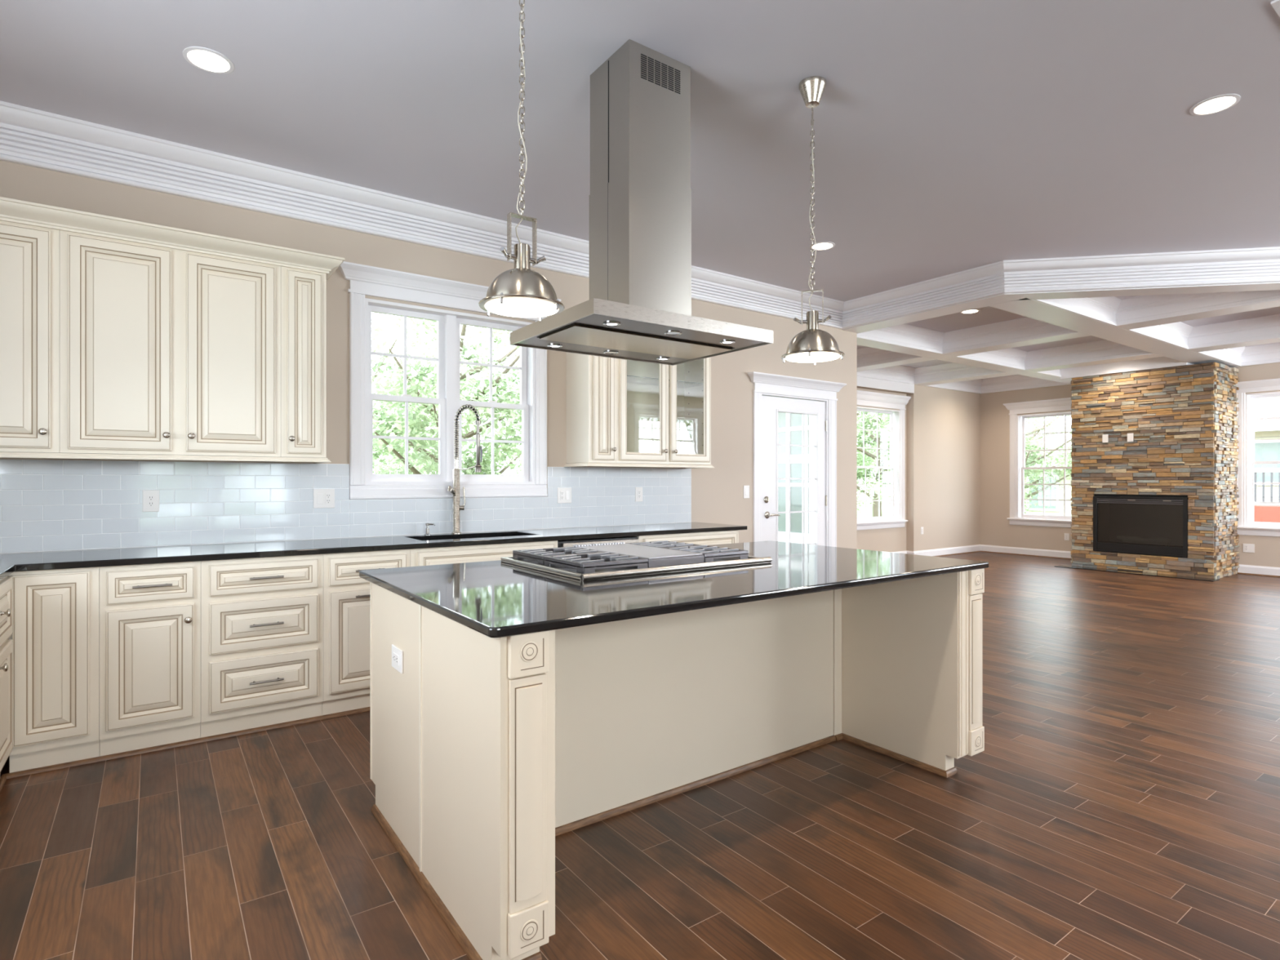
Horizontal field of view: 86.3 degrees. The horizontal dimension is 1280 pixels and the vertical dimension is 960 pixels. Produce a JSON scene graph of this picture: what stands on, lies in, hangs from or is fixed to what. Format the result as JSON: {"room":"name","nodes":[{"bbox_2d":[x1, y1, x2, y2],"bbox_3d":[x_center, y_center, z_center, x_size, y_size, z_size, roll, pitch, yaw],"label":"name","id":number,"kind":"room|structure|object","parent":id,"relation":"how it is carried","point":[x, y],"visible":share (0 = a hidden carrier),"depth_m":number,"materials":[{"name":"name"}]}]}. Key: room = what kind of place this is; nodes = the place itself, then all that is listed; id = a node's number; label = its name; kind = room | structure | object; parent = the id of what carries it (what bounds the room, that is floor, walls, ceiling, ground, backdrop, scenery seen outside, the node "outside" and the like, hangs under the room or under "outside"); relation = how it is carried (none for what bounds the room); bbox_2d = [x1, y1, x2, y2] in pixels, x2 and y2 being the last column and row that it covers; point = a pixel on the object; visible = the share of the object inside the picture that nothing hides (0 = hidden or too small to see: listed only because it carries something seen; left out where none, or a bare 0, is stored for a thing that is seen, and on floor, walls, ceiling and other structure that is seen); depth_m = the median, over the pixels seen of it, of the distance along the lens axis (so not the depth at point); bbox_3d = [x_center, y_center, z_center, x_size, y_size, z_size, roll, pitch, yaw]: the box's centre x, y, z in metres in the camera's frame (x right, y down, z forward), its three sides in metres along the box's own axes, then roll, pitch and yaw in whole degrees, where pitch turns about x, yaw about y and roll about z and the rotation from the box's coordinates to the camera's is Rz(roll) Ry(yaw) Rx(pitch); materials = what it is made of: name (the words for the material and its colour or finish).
{"room":"kitchen","nodes":[
{"label":"kitchen","id":0,"kind":"room"},
{"bbox_2d":[0,160,857,639],"bbox_3d":[-0.679,-0.270,5.191,7.187,3.080,0.160,0,0,-36],"label":"wall","id":1,"kind":"structure","parent":0,"point":[717,491],"depth_m":4.82,"materials":[{"name":"paint"}]},
{"bbox_2d":[0,220,59,453],"bbox_3d":[-3.130,-0.657,3.109,0.767,1.049,0.379,0,0,-36],"label":"upper cabinet","id":2,"kind":"object","parent":1,"relation":"attached to","point":[29,255],"visible":0.98,"depth_m":3.15,"materials":[{"name":"beige paint"}]},
{"bbox_2d":[59,230,280,457],"bbox_3d":[-2.438,-0.657,3.603,0.931,1.049,0.379,0,0,-36],"label":"upper cabinet","id":3,"kind":"object","parent":1,"relation":"attached to","point":[163,350],"visible":1,"depth_m":3.44,"materials":[{"name":"beige paint"}]},
{"bbox_2d":[0,452,331,463],"bbox_3d":[-2.656,-0.118,3.464,1.953,0.025,0.349,0,0,-36],"label":"rail","id":4,"kind":"object","parent":3,"relation":"attached to","point":[3,455],"visible":1,"depth_m":3.42,"materials":[{"name":"beige paint"}]},
{"bbox_2d":[280,266,325,457],"bbox_3d":[-1.965,-0.657,3.940,0.230,1.049,0.379,0,0,-36],"label":"upper cabinet","id":5,"kind":"object","parent":1,"relation":"attached to","point":[303,292],"visible":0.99,"depth_m":3.81,"materials":[{"name":"beige paint"}]},
{"bbox_2d":[0,196,344,280],"bbox_3d":[-2.614,-1.224,3.457,2.013,0.082,0.409,0,0,-36],"label":"crown molding","id":6,"kind":"structure","parent":5,"relation":"on","point":[15,211],"depth_m":3.40,"materials":[{"name":"beige paint"}]},
{"bbox_2d":[0,459,691,553],"bbox_3d":[-1.556,0.125,4.460,4.906,0.461,0.010,0,0,-36],"label":"tile backsplash","id":7,"kind":"structure","parent":1,"relation":"attached to","point":[46,505],"depth_m":3.96,"materials":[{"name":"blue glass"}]},
{"bbox_2d":[142,489,159,511],"bbox_3d":[-2.635,0.108,3.679,0.074,0.117,0.009,0,0,-36],"label":"wall outlet","id":8,"kind":"object","parent":7,"relation":"attached to","point":[150,497],"visible":1,"depth_m":3.68,"materials":[{"name":"white plastic"}]},
{"bbox_2d":[146,494,155,506],"bbox_3d":[-2.634,0.108,3.678,0.033,0.066,0.005,0,0,-36],"label":"receptacle","id":9,"kind":"object","parent":8,"relation":"attached to","point":[150,498],"depth_m":3.68,"materials":[{"name":"white plastic"}]},
{"bbox_2d":[313,488,334,508],"bbox_3d":[-1.934,0.108,4.180,0.120,0.117,0.010,0,0,-36],"label":"wall outlet","id":10,"kind":"object","parent":7,"relation":"attached to","point":[322,498],"visible":1,"depth_m":4.18,"materials":[{"name":"white plastic"}]},
{"bbox_2d":[557,487,571,503],"bbox_3d":[-0.569,0.110,5.154,0.120,0.117,0.010,0,0,-36],"label":"wall outlet","id":11,"kind":"object","parent":7,"relation":"attached to","point":[564,494],"visible":1,"depth_m":5.15,"materials":[{"name":"white plastic"}]},
{"bbox_2d":[635,487,642,502],"bbox_3d":[-0.007,0.110,5.556,0.074,0.117,0.009,0,0,-36],"label":"wall outlet","id":12,"kind":"object","parent":7,"relation":"attached to","point":[638,491],"visible":1,"depth_m":5.55,"materials":[{"name":"white plastic"}]},
{"bbox_2d":[337,261,560,499],"bbox_3d":[-1.279,-0.614,4.707,1.542,1.462,0.232,0,0,-36],"label":"window","id":13,"kind":"structure","parent":1,"relation":"in","point":[364,280],"depth_m":4.65,"materials":[{"name":"white paint"}]},
{"bbox_2d":[565,351,616,463],"bbox_3d":[-0.353,-0.657,5.091,0.238,1.049,0.379,0,0,-36],"label":"upper cabinet","id":14,"kind":"object","parent":1,"relation":"attached to","point":[590,380],"visible":0.89,"depth_m":4.99,"materials":[{"name":"beige paint"}]},
{"bbox_2d":[0,100,1279,328],"bbox_3d":[2.999,-1.690,3.087,10.730,0.240,7.540,0,0,-36],"label":"trim","id":15,"kind":"structure","parent":1,"relation":"attached to","point":[29,136],"depth_m":4.61,"materials":[{"name":"white paint"}]},
{"bbox_2d":[616,357,711,464],"bbox_3d":[0.122,-0.657,5.430,0.927,1.049,0.379,0,0,-36],"label":"upper cabinet","id":16,"kind":"object","parent":1,"relation":"attached to","point":[664,411],"visible":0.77,"depth_m":5.53,"materials":[{"name":"beige paint"}]},
{"bbox_2d":[563,462,714,468],"bbox_3d":[0.016,-0.118,5.372,1.211,0.025,0.349,0,0,-36],"label":"rail","id":17,"kind":"object","parent":16,"relation":"attached to","point":[574,464],"visible":1,"depth_m":5.16,"materials":[{"name":"beige paint"}]},
{"bbox_2d":[626,375,702,388],"bbox_3d":[0.101,-0.793,5.459,0.887,0.006,0.288,0,0,-36],"label":"shelf","id":18,"kind":"object","parent":16,"relation":"attached to","point":[632,380],"depth_m":5.53,"materials":[{"name":"white wood"}]},
{"bbox_2d":[743,485,749,497],"bbox_3d":[0.980,0.101,6.271,0.074,0.117,0.010,0,0,-36],"label":"light switch","id":19,"kind":"object","parent":1,"relation":"attached to","point":[746,488],"visible":1,"depth_m":6.27,"materials":[{"name":"white plastic"}]},
{"bbox_2d":[746,371,846,546],"bbox_3d":[1.505,0.138,6.699,1.329,2.265,0.240,0,0,-36],"label":"door","id":20,"kind":"structure","parent":1,"relation":"in","point":[772,393],"depth_m":6.64,"materials":[{"name":"white paint"}]},
{"bbox_2d":[857,305,1080,354],"bbox_3d":[3.422,-1.687,7.254,1.860,0.247,1.550,0,0,-36],"label":"trim","id":21,"kind":"structure","parent":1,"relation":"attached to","point":[1027,322],"depth_m":7.89,"materials":[{"name":"white paint"}]},
{"bbox_2d":[0,551,1279,959],"bbox_3d":[3.418,1.320,4.652,13.630,0.100,10.000,0,0,-36],"label":"floor","id":22,"kind":"structure","parent":0,"point":[1121,801],"depth_m":2.42,"materials":[{"name":"brown wood"}]},
{"bbox_2d":[0,576,13,772],"bbox_3d":[-2.781,0.829,2.545,0.671,0.883,0.434,0,0,-36],"label":"base cabinet","id":23,"kind":"object","parent":22,"relation":"on","point":[6,584],"visible":0.99,"depth_m":2.76,"materials":[{"name":"beige paint"}]},
{"bbox_2d":[8,566,99,773],"bbox_3d":[-2.737,0.829,3.235,0.303,0.883,0.630,0,0,-36],"label":"base cabinet","id":24,"kind":"object","parent":22,"relation":"on","point":[55,636],"visible":0.93,"depth_m":2.99,"materials":[{"name":"beige paint"}]},
{"bbox_2d":[99,560,200,755],"bbox_3d":[-2.447,0.829,3.422,0.385,0.883,0.662,0,0,-36],"label":"base cabinet","id":25,"kind":"object","parent":22,"relation":"on","point":[150,614],"visible":1,"depth_m":3.18,"materials":[{"name":"beige paint"}]},
{"bbox_2d":[0,706,369,791],"bbox_3d":[-0.528,1.261,3.526,4.282,0.018,1.552,0,0,-36],"label":"trim","id":26,"kind":"structure","parent":22,"relation":"on","point":[3,778],"depth_m":3.24,"materials":[{"name":"brown wood"}]},
{"bbox_2d":[200,554,323,737],"bbox_3d":[-2.067,0.829,3.694,0.547,0.883,0.662,0,0,-36],"label":"base cabinet","id":27,"kind":"object","parent":22,"relation":"on","point":[262,618],"visible":1,"depth_m":3.45,"materials":[{"name":"beige paint"}]},
{"bbox_2d":[322,549,410,715],"bbox_3d":[-1.657,0.829,3.986,0.458,0.883,0.662,0,0,-36],"label":"base cabinet","id":28,"kind":"object","parent":22,"relation":"on","point":[346,595],"visible":0.53,"depth_m":3.69,"materials":[{"name":"beige paint"}]},
{"bbox_2d":[410,540,557,566],"bbox_3d":[-1.084,0.829,4.397,0.950,0.883,0.659,0,0,-36],"label":"base cabinet","id":29,"kind":"object","parent":22,"relation":"on","point":[483,553],"visible":0.07,"depth_m":4.08,"materials":[{"name":"beige paint"}]},
{"bbox_2d":[557,536,639,547],"bbox_3d":[-0.422,0.834,4.844,0.638,0.872,0.644,0,0,-36],"label":"dishwasher","id":30,"kind":"object","parent":22,"relation":"on","point":[569,543],"visible":0.11,"depth_m":4.63,"materials":[{"name":"silver metal"}]},
{"bbox_2d":[369,568,984,959],"bbox_3d":[0.206,0.826,2.852,2.280,0.888,1.304,0,0,-36],"label":"kitchen island","id":31,"kind":"object","parent":22,"relation":"on","point":[485,751],"visible":0.8,"depth_m":2.62,"materials":[{"name":"beige paint"}]},
{"bbox_2d":[391,644,403,673],"bbox_3d":[-0.851,0.622,2.387,0.010,0.078,0.120,0,0,-36],"label":"wall outlet","id":32,"kind":"object","parent":31,"relation":"attached to","point":[397,653],"visible":1,"depth_m":2.37,"materials":[{"name":"white plastic"}]},
{"bbox_2d":[392,652,399,665],"bbox_3d":[-0.853,0.622,2.386,0.005,0.033,0.066,0,0,-36],"label":"receptacle","id":33,"kind":"object","parent":32,"relation":"attached to","point":[395,655],"depth_m":2.38,"materials":[{"name":"white plastic"}]},
{"bbox_2d":[359,540,988,637],"bbox_3d":[0.210,0.369,2.859,2.335,0.026,1.316,0,0,-36],"label":"island countertop","id":34,"kind":"structure","parent":31,"relation":"on","point":[498,598],"depth_m":2.37,"materials":[{"name":"black stone"}]},
{"bbox_2d":[500,540,772,580],"bbox_3d":[-0.019,0.327,2.987,0.950,0.057,0.715,0,0,-36],"label":"gas rangetop","id":35,"kind":"object","parent":34,"relation":"on","point":[620,559],"visible":1,"depth_m":2.81,"materials":[{"name":"silver metal"}]},
{"bbox_2d":[500,555,758,579],"bbox_3d":[-0.035,0.346,2.992,0.930,0.020,0.690,0,0,-36],"label":"tray","id":36,"kind":"object","parent":35,"relation":"on","point":[569,571],"depth_m":2.72,"materials":[{"name":"silver metal"}]},
{"bbox_2d":[633,529,738,545],"bbox_3d":[0.224,0.829,5.329,0.967,0.883,0.662,0,0,-36],"label":"base cabinet","id":37,"kind":"object","parent":22,"relation":"on","point":[710,538],"visible":0.06,"depth_m":5.14,"materials":[{"name":"beige paint"}]},
{"bbox_2d":[1054,564,1219,582],"bbox_3d":[6.776,1.264,9.421,0.257,0.012,1.860,0,0,-36],"label":"hearth slab","id":38,"kind":"object","parent":22,"relation":"on","point":[1058,566],"visible":1,"depth_m":9.27,"materials":[{"name":"black stone"}]},
{"bbox_2d":[1070,362,1239,578],"bbox_3d":[7.301,-0.130,9.750,0.983,2.800,1.728,0,0,-36],"label":"stone fireplace","id":39,"kind":"object","parent":22,"relation":"on","point":[1182,420],"visible":0.97,"depth_m":9.25,"materials":[{"name":"multicoloured stone"}]},
{"bbox_2d":[1093,496,1188,557],"bbox_3d":[7.079,0.619,9.591,0.430,0.787,1.108,0,0,-36],"label":"gas fireplace insert","id":40,"kind":"object","parent":39,"relation":"in","point":[1151,526],"visible":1,"depth_m":9.46,"materials":[{"name":"black glass"}]},
{"bbox_3d":[-2.344,0.829,1.933,0.671,0.883,1.069,0,0,-36],"label":"base cabinet","id":41,"kind":"object","parent":22,"relation":"on","visible":0},
{"bbox_2d":[0,521,746,580],"bbox_3d":[-0.915,0.371,3.608,4.955,0.030,2.137,0,0,-36],"label":"countertop","id":42,"kind":"structure","parent":41,"relation":"on","point":[10,563],"depth_m":3.71,"materials":[{"name":"black stone"}]},
{"bbox_2d":[447,404,482,533],"bbox_3d":[-1.151,-0.078,4.560,0.264,0.868,0.139,0,0,12],"label":"spring faucet","id":43,"kind":"object","parent":42,"relation":"on","point":[455,491],"visible":1,"depth_m":4.59,"materials":[{"name":"silver metal"}]},
{"bbox_2d":[0,0,1279,378],"bbox_3d":[3.418,-1.885,4.652,13.630,0.150,10.000,0,0,-36],"label":"ceiling","id":44,"kind":"structure","parent":0,"point":[951,136],"depth_m":3.30,"materials":[{"name":"paint"}]},
{"bbox_2d":[182,46,234,74],"bbox_3d":[-1.856,-1.808,2.939,0.188,0.005,0.188,0,0,-36],"label":"recessed light","id":45,"kind":"object","parent":44,"relation":"in","point":[204,59],"visible":1,"depth_m":2.93,"materials":[{"name":"white paint"}]},
{"bbox_2d":[478,0,564,321],"bbox_3d":[-0.392,-1.190,2.271,0.281,1.265,0.281,0,0,13],"label":"pendant lamp","id":46,"kind":"object","parent":44,"relation":"hanging from","point":[519,291],"visible":1,"depth_m":2.24,"materials":[{"name":"silver metal"}]},
{"bbox_2d":[510,39,773,365],"bbox_3d":[0.003,-1.204,2.997,0.918,1.212,0.705,0,0,-36],"label":"range hood","id":47,"kind":"object","parent":44,"relation":"hanging from","point":[638,307],"visible":1,"depth_m":2.89,"materials":[{"name":"silver metal"}]},
{"bbox_2d":[603,321,620,326],"bbox_3d":[-0.108,-0.604,2.628,0.068,0.005,0.068,0,0,-36],"label":"lamp","id":48,"kind":"object","parent":47,"relation":"attached to","point":[605,323],"depth_m":2.62,"materials":[{"name":"silver metal"}]},
{"bbox_2d":[781,75,844,365],"bbox_3d":[0.786,-1.177,3.112,0.281,1.265,0.281,0,0,13],"label":"pendant lamp","id":49,"kind":"object","parent":44,"relation":"hanging from","point":[814,344],"visible":1,"depth_m":3.08,"materials":[{"name":"silver metal"}]},
{"bbox_2d":[809,241,835,250],"bbox_3d":[1.405,-1.808,5.260,0.188,0.005,0.188,0,0,-36],"label":"recessed light","id":50,"kind":"object","parent":44,"relation":"in","point":[821,246],"visible":0.91,"depth_m":5.25,"materials":[{"name":"white paint"}]},
{"bbox_2d":[857,351,934,371],"bbox_3d":[3.272,-1.686,9.297,0.270,0.248,1.490,0,0,-36],"label":"ceiling beam","id":51,"kind":"structure","parent":44,"relation":"attached to","point":[891,355],"depth_m":9.12,"materials":[{"name":"white paint"}]},
{"bbox_2d":[857,369,981,393],"bbox_3d":[3.664,-1.686,10.504,6.030,0.248,0.020,0,0,-36],"label":"ceiling beam","id":52,"kind":"structure","parent":44,"relation":"attached to","point":[873,372],"depth_m":10.91,"materials":[{"name":"white paint"}]},
{"bbox_2d":[842,293,1018,333],"bbox_3d":[2.679,-1.686,6.473,0.258,0.248,1.653,0,0,-36],"label":"ceiling beam","id":53,"kind":"structure","parent":44,"relation":"attached to","point":[1002,298],"depth_m":6.35,"materials":[{"name":"white paint"}]},
{"bbox_2d":[857,329,1071,383],"bbox_3d":[4.594,-1.686,9.184,6.010,0.248,0.230,0,0,-36],"label":"ceiling beam","id":54,"kind":"structure","parent":44,"relation":"attached to","point":[875,333],"depth_m":8.56,"materials":[{"name":"white paint"}]},
{"bbox_2d":[914,367,1017,385],"bbox_3d":[4.986,-1.686,10.520,0.300,0.248,1.490,0,0,-36],"label":"ceiling beam","id":55,"kind":"structure","parent":44,"relation":"attached to","point":[977,370],"depth_m":10.49,"materials":[{"name":"white paint"}]},
{"bbox_2d":[942,324,1092,356],"bbox_3d":[4.289,-1.686,7.872,0.270,0.248,1.550,0,0,-36],"label":"ceiling beam","id":56,"kind":"structure","parent":44,"relation":"attached to","point":[1051,328],"depth_m":7.80,"materials":[{"name":"white paint"}]},
{"bbox_2d":[955,335,1154,369],"bbox_3d":[5.140,-1.687,8.480,1.820,0.247,1.550,0,0,-36],"label":"trim","id":57,"kind":"structure","parent":44,"relation":"attached to","point":[1105,344],"depth_m":9.12,"materials":[{"name":"white paint"}]},
{"bbox_2d":[1024,346,1163,372],"bbox_3d":[6.002,-1.686,9.095,0.300,0.248,1.550,0,0,-36],"label":"ceiling beam","id":58,"kind":"structure","parent":44,"relation":"attached to","point":[1127,349],"depth_m":9.04,"materials":[{"name":"white paint"}]},
{"bbox_2d":[991,297,1239,367],"bbox_3d":[5.653,-1.686,7.700,6.010,0.248,0.315,0,0,-36],"label":"ceiling beam","id":59,"kind":"structure","parent":44,"relation":"attached to","point":[1029,308],"depth_m":7.04,"materials":[{"name":"white paint"}]},
{"bbox_2d":[981,352,1279,393],"bbox_3d":[7.702,-1.686,10.020,0.020,0.248,5.460,0,0,-36],"label":"ceiling beam","id":60,"kind":"structure","parent":44,"relation":"attached to","point":[1277,355],"depth_m":11.38,"materials":[{"name":"white paint"}]},
{"bbox_2d":[1004,281,1279,300],"bbox_3d":[5.820,-1.686,5.367,5.573,0.248,0.211,0,0,9],"label":"ceiling beam","id":61,"kind":"structure","parent":44,"relation":"attached to","point":[1259,286],"depth_m":5.62,"materials":[{"name":"white paint"}]},
{"bbox_2d":[1033,289,1279,326],"bbox_3d":[4.552,-1.687,5.753,1.765,0.247,1.575,0,0,-36],"label":"trim","id":62,"kind":"structure","parent":44,"relation":"attached to","point":[1113,304],"depth_m":6.52,"materials":[{"name":"white paint"}]},
{"bbox_2d":[1115,289,1279,329],"bbox_3d":[5.380,-1.686,6.344,0.270,0.248,1.575,0,0,-36],"label":"ceiling beam","id":63,"kind":"structure","parent":44,"relation":"attached to","point":[1243,295],"depth_m":6.39,"materials":[{"name":"white paint"}]},
{"bbox_2d":[1127,306,1279,349],"bbox_3d":[6.231,-1.687,6.952,1.820,0.247,1.575,0,0,-36],"label":"trim","id":64,"kind":"structure","parent":44,"relation":"attached to","point":[1179,328],"depth_m":7.74,"materials":[{"name":"white paint"}]},
{"bbox_2d":[1189,93,1240,115],"bbox_3d":[2.766,-1.808,3.285,0.188,0.005,0.188,0,0,-36],"label":"recessed light","id":65,"kind":"object","parent":44,"relation":"in","point":[1217,104],"visible":1,"depth_m":3.28,"materials":[{"name":"white paint"}]},
{"bbox_2d":[1187,326,1279,351],"bbox_3d":[7.093,-1.686,7.567,0.300,0.248,1.575,0,0,-36],"label":"ceiling beam","id":66,"kind":"structure","parent":44,"relation":"attached to","point":[1276,330],"depth_m":7.79,"materials":[{"name":"white paint"}]},
{"bbox_2d":[1271,0,1279,17],"bbox_3d":[2.612,-1.806,2.605,0.400,0.009,0.225,0,0,-36],"label":"ceiling vent","id":67,"kind":"object","parent":44,"relation":"in","point":[1275,4],"visible":1,"depth_m":2.59,"materials":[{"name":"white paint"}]},
{"bbox_2d":[857,387,906,552],"bbox_3d":[2.694,-0.075,10.082,3.987,2.690,0.160,0,0,-36],"label":"wall","id":68,"kind":"structure","parent":0,"point":[886,540],"depth_m":10.84,"materials":[{"name":"paint"}]},
{"bbox_2d":[857,384,980,551],"bbox_3d":[3.634,-0.270,10.673,6.203,3.080,0.290,0,0,-36],"label":"wall","id":69,"kind":"structure","parent":0,"point":[943,428],"depth_m":11.57,"materials":[{"name":"paint"}]},
{"bbox_2d":[857,390,911,530],"bbox_3d":[3.689,-0.307,10.736,1.634,2.125,0.232,0,0,-36],"label":"window","id":70,"kind":"structure","parent":69,"relation":"in","point":[897,418],"depth_m":11.03,"materials":[{"name":"white paint"}]},
{"bbox_2d":[857,376,914,393],"bbox_3d":[2.819,-1.491,9.906,3.980,0.142,0.012,0,0,-36],"label":"trim","id":71,"kind":"structure","parent":69,"relation":"attached to","point":[861,381],"depth_m":10.61,"materials":[{"name":"white paint"}]},
{"bbox_2d":[857,344,924,368],"bbox_3d":[2.405,-1.687,8.678,1.860,0.247,1.490,0,0,-36],"label":"trim","id":72,"kind":"structure","parent":69,"relation":"attached to","point":[867,351],"depth_m":9.16,"materials":[{"name":"white paint"}]},
{"bbox_2d":[857,359,1005,384],"bbox_3d":[4.123,-1.687,9.904,1.820,0.247,1.490,0,0,-36],"label":"trim","id":73,"kind":"structure","parent":69,"relation":"attached to","point":[902,370],"depth_m":10.62,"materials":[{"name":"white paint"}]},
{"bbox_2d":[891,544,1071,559],"bbox_3d":[4.165,1.206,9.793,6.040,0.127,2.020,0,0,-36],"label":"baseboard","id":74,"kind":"structure","parent":69,"relation":"attached to","point":[978,548],"depth_m":11.60,"materials":[{"name":"white paint"}]},
{"bbox_2d":[924,373,1071,393],"bbox_3d":[5.824,-1.687,11.118,1.760,0.247,1.490,0,0,-36],"label":"trim","id":75,"kind":"structure","parent":69,"relation":"attached to","point":[1016,378],"depth_m":11.80,"materials":[{"name":"white paint"}]},
{"bbox_2d":[980,362,1279,567],"bbox_3d":[8.916,-0.270,8.473,0.160,3.080,9.430,0,0,-36],"label":"wall","id":76,"kind":"structure","parent":0,"point":[996,530],"depth_m":11.86,"materials":[{"name":"paint"}]},
{"bbox_2d":[1003,397,1071,528],"bbox_3d":[6.843,-0.290,11.299,0.232,2.100,1.534,0,0,-36],"label":"window","id":77,"kind":"structure","parent":76,"relation":"in","point":[1017,423],"depth_m":11.64,"materials":[{"name":"white paint"}]},
{"bbox_2d":[1037,355,1194,377],"bbox_3d":[6.841,-1.687,9.694,1.760,0.247,1.550,0,0,-36],"label":"trim","id":78,"kind":"structure","parent":76,"relation":"attached to","point":[1046,372],"depth_m":9.98,"materials":[{"name":"white paint"}]},
{"bbox_2d":[1060,356,1193,381],"bbox_3d":[7.164,-1.670,9.925,0.964,0.278,1.546,0,0,-36],"label":"trim","id":79,"kind":"structure","parent":76,"relation":"attached to","point":[1067,374],"depth_m":9.63,"materials":[{"name":"white paint"}]},
{"bbox_2d":[1195,342,1279,366],"bbox_3d":[7.931,-1.687,8.166,1.760,0.247,1.575,0,0,-36],"label":"trim","id":80,"kind":"structure","parent":76,"relation":"attached to","point":[1243,351],"depth_m":9.09,"materials":[{"name":"white paint"}]},
{"bbox_2d":[1243,543,1254,552],"bbox_3d":[8.252,0.912,9.257,0.009,0.117,0.120,0,0,-36],"label":"wall outlet","id":81,"kind":"object","parent":76,"relation":"attached to","point":[1247,548],"visible":1,"depth_m":9.25,"materials":[{"name":"white plastic"}]},
{"bbox_2d":[1235,377,1279,537],"bbox_3d":[8.595,-0.302,8.843,0.232,2.085,1.500,0,0,-36],"label":"window","id":82,"kind":"structure","parent":76,"relation":"in","point":[1246,525],"depth_m":9.29,"materials":[{"name":"white paint"}]},
{"bbox_2d":[1237,564,1279,577],"bbox_3d":[9.879,1.206,6.961,0.031,0.127,5.850,0,0,-36],"label":"baseboard","id":83,"kind":"structure","parent":76,"relation":"attached to","point":[1243,569],"depth_m":9.16,"materials":[{"name":"white paint"}]},
{"bbox_3d":[-1.665,1.420,6.626,6.990,0.100,3.280,0,0,-36],"label":"floor","id":84,"kind":"structure","parent":0,"visible":0},
{"bbox_2d":[777,412,814,545],"bbox_3d":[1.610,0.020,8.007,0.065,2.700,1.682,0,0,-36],"label":"door glass","id":85,"kind":"object","parent":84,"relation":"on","point":[783,418],"visible":0.09,"depth_m":7.79,"materials":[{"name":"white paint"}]},
{"label":"outside","id":86,"kind":"structure","parent":0,"visible":0},
{"bbox_2d":[857,498,890,517],"bbox_3d":[9.303,1.945,12.785,90.000,0.150,90.000,0,0,-36],"label":"ground","id":87,"kind":"structure","parent":86,"point":[886,506],"depth_m":45.43,"materials":[{"name":"white"}]},
{"bbox_2d":[371,322,484,474],"bbox_3d":[-6.322,-1.176,14.735,5.550,6.105,5.357,0,0,31],"label":"leafy tree","id":88,"kind":"object","parent":87,"relation":"on","point":[376,366],"visible":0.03,"depth_m":14.34,"materials":[{"name":"green plant"}]},
{"bbox_2d":[373,345,494,474],"bbox_3d":[-7.075,-1.176,21.394,5.550,6.105,5.357,0,0,39],"label":"leafy tree","id":89,"kind":"object","parent":87,"relation":"on","point":[432,365],"visible":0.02,"depth_m":21.12,"materials":[{"name":"green plant"}]},
{"bbox_2d":[371,312,521,474],"bbox_3d":[-2.769,-0.784,10.122,4.491,5.322,4.030,0,0,-20],"label":"window glass","id":90,"kind":"object","parent":87,"relation":"on","point":[392,428],"visible":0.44,"depth_m":9.66,"materials":[{"name":"clear glass"}]},
{"bbox_2d":[493,410,521,470],"bbox_3d":[-1.328,-1.176,18.339,5.357,6.105,5.550,0,0,6],"label":"leafy tree","id":91,"kind":"object","parent":87,"relation":"on","point":[513,455],"visible":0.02,"depth_m":17.57,"materials":[{"name":"green plant"}]},
{"bbox_2d":[502,417,521,475],"bbox_3d":[-2.355,-1.176,25.225,5.357,6.105,5.550,0,0,14],"label":"leafy tree","id":92,"kind":"object","parent":87,"relation":"on","point":[518,446],"visible":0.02,"depth_m":24.16,"materials":[{"name":"green plant"}]},
{"bbox_2d":[857,411,890,516],"bbox_3d":[6.453,-0.784,18.234,4.491,5.322,4.030,0,0,34],"label":"leafy tree","id":93,"kind":"object","parent":87,"relation":"on","point":[870,423],"visible":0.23,"depth_m":17.76,"materials":[{"name":"green plant"}]},
{"bbox_2d":[857,411,890,515],"bbox_3d":[7.509,-1.176,25.792,5.550,6.105,5.357,0,0,8],"label":"leafy tree","id":94,"kind":"object","parent":87,"relation":"on","point":[873,451],"visible":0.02,"depth_m":24.67,"materials":[{"name":"green plant"}]},
{"bbox_2d":[1025,417,1067,440],"bbox_3d":[18.061,-1.176,32.437,5.357,6.105,5.550,0,0,-34],"label":"leafy tree","id":95,"kind":"object","parent":87,"relation":"on","point":[1038,436],"visible":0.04,"depth_m":31.56,"materials":[{"name":"green plant"}]},
{"bbox_2d":[1024,415,1071,514],"bbox_3d":[10.251,-0.386,18.157,4.030,4.524,4.491,0,0,7],"label":"leafy tree","id":96,"kind":"object","parent":87,"relation":"on","point":[1036,457],"visible":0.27,"depth_m":17.58,"materials":[{"name":"green plant"}]},
{"bbox_2d":[1024,436,1071,515],"bbox_3d":[14.993,0.195,23.728,7.020,3.350,5.000,0,0,-36],"label":"house","id":97,"kind":"structure","parent":87,"relation":"on","point":[1055,508],"depth_m":21.47,"materials":[{"name":"white"}]},
{"bbox_2d":[1253,396,1279,505],"bbox_3d":[17.724,-0.730,16.462,7.020,5.200,6.000,0,0,-36],"label":"house","id":98,"kind":"structure","parent":87,"relation":"on","point":[1264,407],"depth_m":15.73,"materials":[{"name":"white"}]},
{"bbox_2d":[1253,467,1279,522],"bbox_3d":[12.884,0.805,14.481,1.000,2.130,3.800,0,0,-36],"label":"porch railing","id":99,"kind":"object","parent":87,"relation":"on","point":[1264,513],"visible":0.08,"depth_m":13.92,"materials":[{"name":"white paint"}]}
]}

